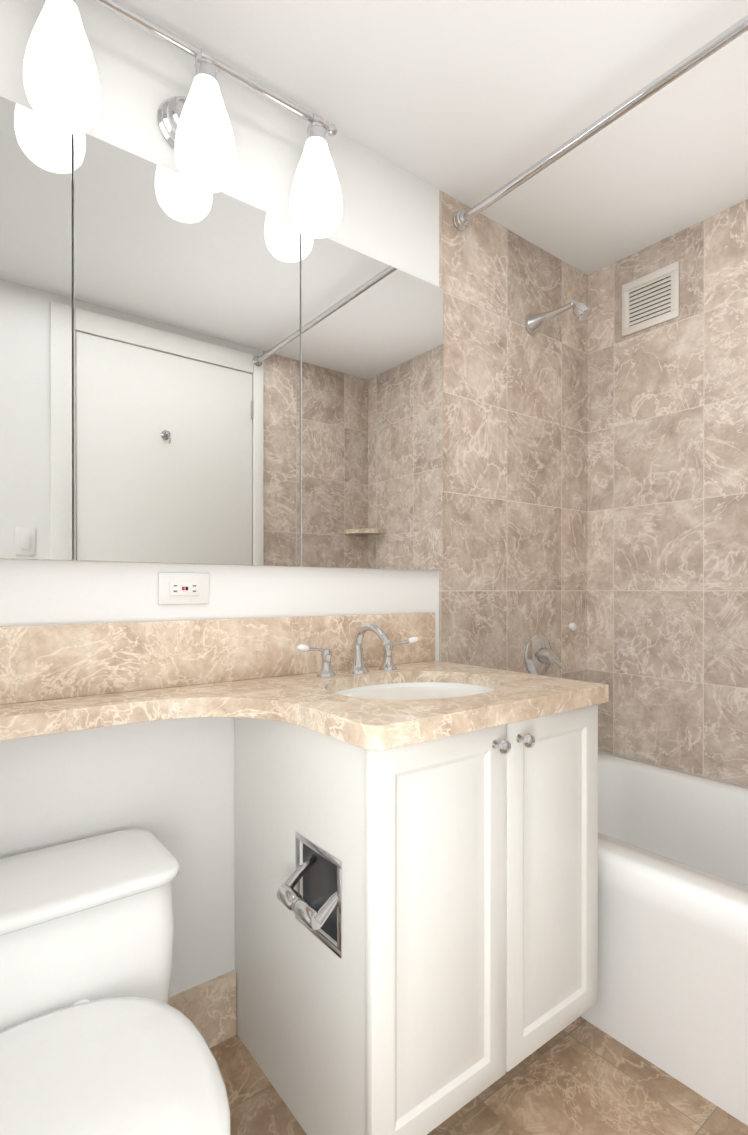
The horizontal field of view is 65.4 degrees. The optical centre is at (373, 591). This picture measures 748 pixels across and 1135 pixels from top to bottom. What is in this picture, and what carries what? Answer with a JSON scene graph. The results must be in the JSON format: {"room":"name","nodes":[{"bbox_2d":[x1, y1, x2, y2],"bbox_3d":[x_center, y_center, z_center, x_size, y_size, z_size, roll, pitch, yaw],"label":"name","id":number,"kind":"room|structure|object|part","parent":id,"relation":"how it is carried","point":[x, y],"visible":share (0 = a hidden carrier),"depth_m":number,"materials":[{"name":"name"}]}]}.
{"room":"bathroom","nodes":[
{"label":"bathroom","id":0,"kind":"room"},
{"bbox_2d":[0,0,438,996],"bbox_3d":[-0.494,-0.094,1.357,1.685,2.327,0.100,0,0,-37],"label":"wall","id":1,"kind":"structure","parent":0,"point":[170,784],"depth_m":1.33,"materials":[{"name":"white paint"}]},
{"bbox_2d":[0,96,83,560],"bbox_3d":[-0.828,-0.499,1.022,0.538,0.876,0.020,0,0,-37],"label":"mirror","id":2,"kind":"object","parent":1,"relation":"attached to","point":[42,166],"depth_m":1.14,"materials":[{"name":"white mirror"}]},
{"bbox_3d":[-0.824,-0.499,1.016,0.537,0.876,0.005,0,0,-37],"label":"glass","id":3,"kind":"part","parent":2,"relation":"part of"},
{"bbox_2d":[23,0,342,238],"bbox_3d":[-0.373,-1.034,1.285,0.694,0.290,0.154,0,0,-37],"label":"wall sconce","id":4,"kind":"object","parent":1,"relation":"attached to","point":[61,84],"visible":1,"depth_m":1.23,"materials":[{"name":"white glass"}]},
{"bbox_3d":[-0.590,-0.998,1.105,0.131,0.219,0.131,0,0,-37],"label":"lamp shade","id":5,"kind":"part","parent":4,"relation":"part of","materials":[{"name":"white glass"}]},
{"bbox_3d":[-0.384,-1.108,1.271,0.018,0.117,0.035,0,0,-37],"label":"arm","id":6,"kind":"part","parent":4,"relation":"part of"},
{"bbox_2d":[194,58,217,79],"bbox_3d":[-0.367,-1.130,1.274,0.051,0.056,0.051,0,0,-37],"label":"socket","id":7,"kind":"object","parent":4,"relation":"attached to","point":[205,68],"depth_m":1.25,"materials":[{"name":"silver metal"}]},
{"bbox_3d":[-0.367,-0.998,1.275,0.131,0.219,0.131,0,0,-37],"label":"lamp shade","id":8,"kind":"part","parent":4,"relation":"part of","materials":[{"name":"white glass"}]},
{"bbox_2d":[307,122,325,139],"bbox_3d":[-0.143,-1.130,1.447,0.051,0.056,0.051,0,0,-37],"label":"socket","id":9,"kind":"object","parent":4,"relation":"attached to","point":[315,130],"depth_m":1.43,"materials":[{"name":"silver metal"}]},
{"bbox_3d":[-0.143,-0.999,1.447,0.131,0.219,0.131,0,0,-37],"label":"lamp shade","id":10,"kind":"part","parent":4,"relation":"part of","materials":[{"name":"white glass"}]},
{"bbox_2d":[158,572,208,604],"bbox_3d":[-0.434,-0.006,1.334,0.116,0.072,0.009,0,0,-37],"label":"electrical outlet plate","id":11,"kind":"object","parent":1,"relation":"attached to","point":[183,588],"visible":1,"depth_m":1.33,"materials":[{"name":"white plastic"}]},
{"bbox_2d":[84,133,307,566],"bbox_3d":[-0.405,-0.500,1.347,0.529,0.876,0.020,0,0,-37],"label":"mirror","id":12,"kind":"object","parent":1,"relation":"attached to","point":[189,374],"depth_m":1.32,"materials":[{"name":"white mirror"}]},
{"bbox_3d":[-0.406,-0.500,1.349,0.526,0.876,0.015,0,0,-37],"label":"door","id":13,"kind":"part","parent":12,"relation":"part of","materials":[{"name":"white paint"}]},
{"bbox_3d":[-0.400,-0.500,1.341,0.526,0.876,0.005,0,0,-37],"label":"glass","id":14,"kind":"part","parent":12,"relation":"part of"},
{"bbox_2d":[168,970,235,1047],"bbox_3d":[-0.692,0.996,1.137,0.898,0.150,0.014,0,0,-37],"label":"baseboard","id":15,"kind":"structure","parent":1,"relation":"attached to","point":[207,1009],"depth_m":1.37,"materials":[{"name":"stone"}]},
{"bbox_2d":[0,612,434,703],"bbox_3d":[-0.431,0.141,1.330,1.548,0.147,0.019,0,0,-37],"label":"backsplash","id":16,"kind":"structure","parent":1,"relation":"attached to","point":[38,662],"depth_m":1.29,"materials":[{"name":"beige stone"}]},
{"bbox_2d":[308,237,442,570],"bbox_3d":[0.008,-0.501,1.663,0.511,0.876,0.020,0,0,-37],"label":"mirror","id":17,"kind":"object","parent":1,"relation":"attached to","point":[375,327],"depth_m":1.64,"materials":[{"name":"white mirror"}]},
{"bbox_3d":[0.007,-0.501,1.666,0.509,0.876,0.015,0,0,-37],"label":"door","id":18,"kind":"part","parent":17,"relation":"part of","materials":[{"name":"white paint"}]},
{"bbox_3d":[0.013,-0.501,1.658,0.509,0.876,0.005,0,0,-37],"label":"glass","id":19,"kind":"part","parent":17,"relation":"part of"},
{"bbox_2d":[117,0,747,274],"bbox_3d":[0.356,-1.306,0.997,2.600,0.100,1.700,0,0,-37],"label":"ceiling","id":20,"kind":"structure","parent":0,"point":[471,103],"depth_m":1.47,"materials":[{"name":"paint"}]},
{"bbox_2d":[210,1017,747,1134],"bbox_3d":[0.356,1.121,1.004,2.600,0.100,1.700,0,0,-37],"label":"floor","id":21,"kind":"structure","parent":0,"point":[580,1076],"depth_m":1.23,"materials":[{"name":"tile"}]},
{"bbox_2d":[0,828,229,1134],"bbox_3d":[-0.475,0.788,0.813,0.524,0.567,0.762,0,0,-37],"label":"toilet","id":22,"kind":"object","parent":21,"relation":"on","point":[99,1035],"visible":1,"depth_m":0.90,"materials":[{"name":"ceramic"}]},
{"bbox_3d":[-0.613,0.721,0.993,0.500,0.380,0.298,0,0,-37],"label":"tank","id":23,"kind":"part","parent":22,"relation":"part of","materials":[{"name":"ceramic"}]},
{"bbox_3d":[-0.628,0.517,1.011,0.524,0.026,0.261,0,0,-37],"label":"tank lid","id":24,"kind":"part","parent":22,"relation":"part of","materials":[{"name":"ceramic"}]},
{"bbox_3d":[-0.385,0.651,0.695,0.408,0.036,0.465,0,0,-37],"label":"lid","id":25,"kind":"part","parent":22,"relation":"part of","materials":[{"name":"ceramic"}]},
{"bbox_2d":[235,696,608,1134],"bbox_3d":[0.100,0.662,1.368,0.750,0.815,0.604,0,0,-37],"label":"bathroom vanity","id":26,"kind":"object","parent":21,"relation":"on","point":[416,888],"depth_m":1.12,"materials":[{"name":"paint"}]},
{"bbox_3d":[-0.236,0.573,1.296,0.018,0.149,0.310,0,0,-37],"label":"panel","id":27,"kind":"part","parent":26,"relation":"part of","materials":[{"name":"paint"}]},
{"bbox_3d":[-0.185,1.018,1.231,0.018,0.105,0.478,0,0,-37],"label":"panel","id":28,"kind":"part","parent":26,"relation":"part of","materials":[{"name":"paint"}]},
{"bbox_3d":[-0.154,0.573,1.172,0.003,0.149,0.013,0,0,-37],"label":"frame","id":29,"kind":"part","parent":26,"relation":"part of","materials":[{"name":"silver metal"}]},
{"bbox_3d":[-0.151,0.566,1.160,0.081,0.062,0.024,0,0,-37],"label":"post","id":30,"kind":"part","parent":26,"relation":"part of","materials":[{"name":"silver metal"}]},
{"bbox_3d":[-0.164,0.377,1.201,0.018,0.243,0.548,0,0,-37],"label":"panel","id":31,"kind":"part","parent":26,"relation":"part of","materials":[{"name":"paint"}]},
{"bbox_3d":[-0.164,0.806,1.202,0.018,0.318,0.548,0,0,-37],"label":"panel","id":32,"kind":"part","parent":26,"relation":"part of","materials":[{"name":"paint"}]},
{"bbox_2d":[0,660,608,783],"bbox_3d":[-0.256,0.235,1.102,1.548,0.040,0.595,0,0,-37],"label":"countertop","id":33,"kind":"structure","parent":26,"relation":"on","point":[294,723],"depth_m":1.16,"materials":[{"name":"beige stone"}]},
{"bbox_2d":[300,620,411,675],"bbox_3d":[-0.011,0.147,1.496,0.328,0.133,0.151,0,0,-37],"label":"faucet","id":34,"kind":"object","parent":33,"relation":"on","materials":[{"name":"silver metal"}]},
{"bbox_2d":[328,672,499,703],"bbox_3d":[0.096,0.306,1.356,0.446,0.148,0.370,0,0,-37],"label":"sink","id":35,"kind":"object","parent":33,"relation":"in","point":[400,687],"depth_m":1.51,"materials":[{"name":"white ceramic"}]},
{"bbox_3d":[-0.108,0.492,1.112,0.003,0.013,0.164,0,0,-37],"label":"frame","id":36,"kind":"part","parent":26,"relation":"part of","materials":[{"name":"silver metal"}]},
{"bbox_3d":[-0.108,0.654,1.112,0.003,0.013,0.164,0,0,-37],"label":"frame","id":37,"kind":"part","parent":26,"relation":"part of","materials":[{"name":"silver metal"}]},
{"bbox_3d":[-0.073,0.567,1.058,0.081,0.062,0.024,0,0,-37],"label":"post","id":38,"kind":"part","parent":26,"relation":"part of","materials":[{"name":"silver metal"}]},
{"bbox_3d":[-0.062,0.573,1.052,0.003,0.149,0.013,0,0,-37],"label":"frame","id":39,"kind":"part","parent":26,"relation":"part of","materials":[{"name":"silver metal"}]},
{"bbox_3d":[-0.027,0.573,1.024,0.018,0.149,0.100,0,0,-37],"label":"panel","id":40,"kind":"part","parent":26,"relation":"part of","materials":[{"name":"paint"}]},
{"bbox_3d":[0.124,0.610,1.063,0.336,0.701,0.020,0,0,-37],"label":"door","id":41,"kind":"part","parent":26,"relation":"part of","materials":[{"name":"paint"}]},
{"bbox_3d":[0.246,0.299,1.121,0.029,0.029,0.035,0,0,-37],"label":"knob","id":42,"kind":"part","parent":26,"relation":"part of","materials":[{"name":"silver metal"}]},
{"bbox_3d":[0.305,0.298,1.166,0.029,0.029,0.035,0,0,-37],"label":"knob","id":43,"kind":"part","parent":26,"relation":"part of","materials":[{"name":"silver metal"}]},
{"bbox_3d":[0.388,0.610,1.266,0.322,0.701,0.020,0,0,-37],"label":"door","id":44,"kind":"part","parent":26,"relation":"part of","materials":[{"name":"paint"}]},
{"bbox_2d":[580,751,747,1125],"bbox_3d":[0.989,0.850,1.488,0.799,0.440,1.494,0,0,-37],"label":"bathtub","id":45,"kind":"object","parent":21,"relation":"on","point":[672,922],"visible":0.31,"depth_m":1.33,"materials":[{"name":"ceramic"}]},
{"bbox_2d":[439,190,587,681],"bbox_3d":[0.537,-0.096,2.148,0.915,2.327,0.100,0,0,-37],"label":"tiled wall","id":46,"kind":"structure","parent":0,"point":[512,577],"depth_m":2.04,"materials":[{"name":"tile"}]},
{"bbox_2d":[525,634,564,674],"bbox_3d":[0.621,0.234,2.107,0.156,0.156,0.066,0,0,-37],"label":"shower valve","id":47,"kind":"object","parent":46,"relation":"attached to","point":[540,655],"visible":0.98,"depth_m":2.10,"materials":[{"name":"silver metal"}]},
{"bbox_3d":[0.662,0.256,2.111,0.078,0.058,0.023,0,0,-37],"label":"shower valve lever","id":48,"kind":"part","parent":47,"relation":"part of","materials":[{"name":"silver metal"}]},
{"bbox_2d":[525,300,590,334],"bbox_3d":[0.638,-0.951,2.013,0.072,0.095,0.233,0,0,-37],"label":"shower head","id":49,"kind":"object","parent":46,"relation":"attached to","point":[535,323],"visible":1,"depth_m":2.02},
{"bbox_3d":[0.618,-0.962,2.039,0.072,0.072,0.167,0,0,-37],"label":"arm","id":50,"kind":"part","parent":49,"relation":"part of"},
{"bbox_2d":[569,623,576,630],"bbox_3d":[0.769,0.138,2.251,0.032,0.032,0.017,0,0,-37],"label":"knob","id":51,"kind":"object","parent":46,"relation":"attached to","point":[572,626],"visible":0.98,"depth_m":2.24,"materials":[{"name":"white plastic"}]},
{"bbox_2d":[453,15,747,230],"bbox_3d":[0.728,-1.186,1.282,0.054,0.054,1.498,0,0,-37],"label":"rail","id":52,"kind":"object","parent":46,"relation":"attached to","point":[461,219],"visible":0.96,"depth_m":1.45,"materials":[{"name":"silver metal"}]},
{"bbox_2d":[587,199,747,786],"bbox_3d":[1.378,-0.095,1.721,0.100,2.327,1.600,0,0,-37],"label":"tiled wall","id":53,"kind":"structure","parent":0,"point":[667,545],"depth_m":2.05,"materials":[{"name":"tile"}]},
{"bbox_2d":[622,261,678,336],"bbox_3d":[1.002,-1.058,2.119,0.007,0.194,0.210,0,0,-37],"label":"air vent","id":54,"kind":"object","parent":53,"relation":"in","point":[651,299],"visible":1,"depth_m":2.11,"materials":[{"name":"paint"}]},
{"bbox_3d":[0.947,-1.058,2.191,0.007,0.138,0.028,0,0,-37],"label":"frame","id":55,"kind":"part","parent":54,"relation":"part of","materials":[{"name":"paint"}]},
{"bbox_3d":[1.002,-1.141,2.119,0.007,0.028,0.210,0,0,-37],"label":"frame","id":56,"kind":"part","parent":54,"relation":"part of","materials":[{"name":"paint"}]},
{"bbox_3d":[1.002,-0.975,2.119,0.007,0.028,0.210,0,0,-37],"label":"frame","id":57,"kind":"part","parent":54,"relation":"part of","materials":[{"name":"paint"}]},
{"bbox_3d":[1.057,-1.057,2.047,0.007,0.138,0.028,0,0,-37],"label":"frame","id":58,"kind":"part","parent":54,"relation":"part of","materials":[{"name":"paint"}]}
]}

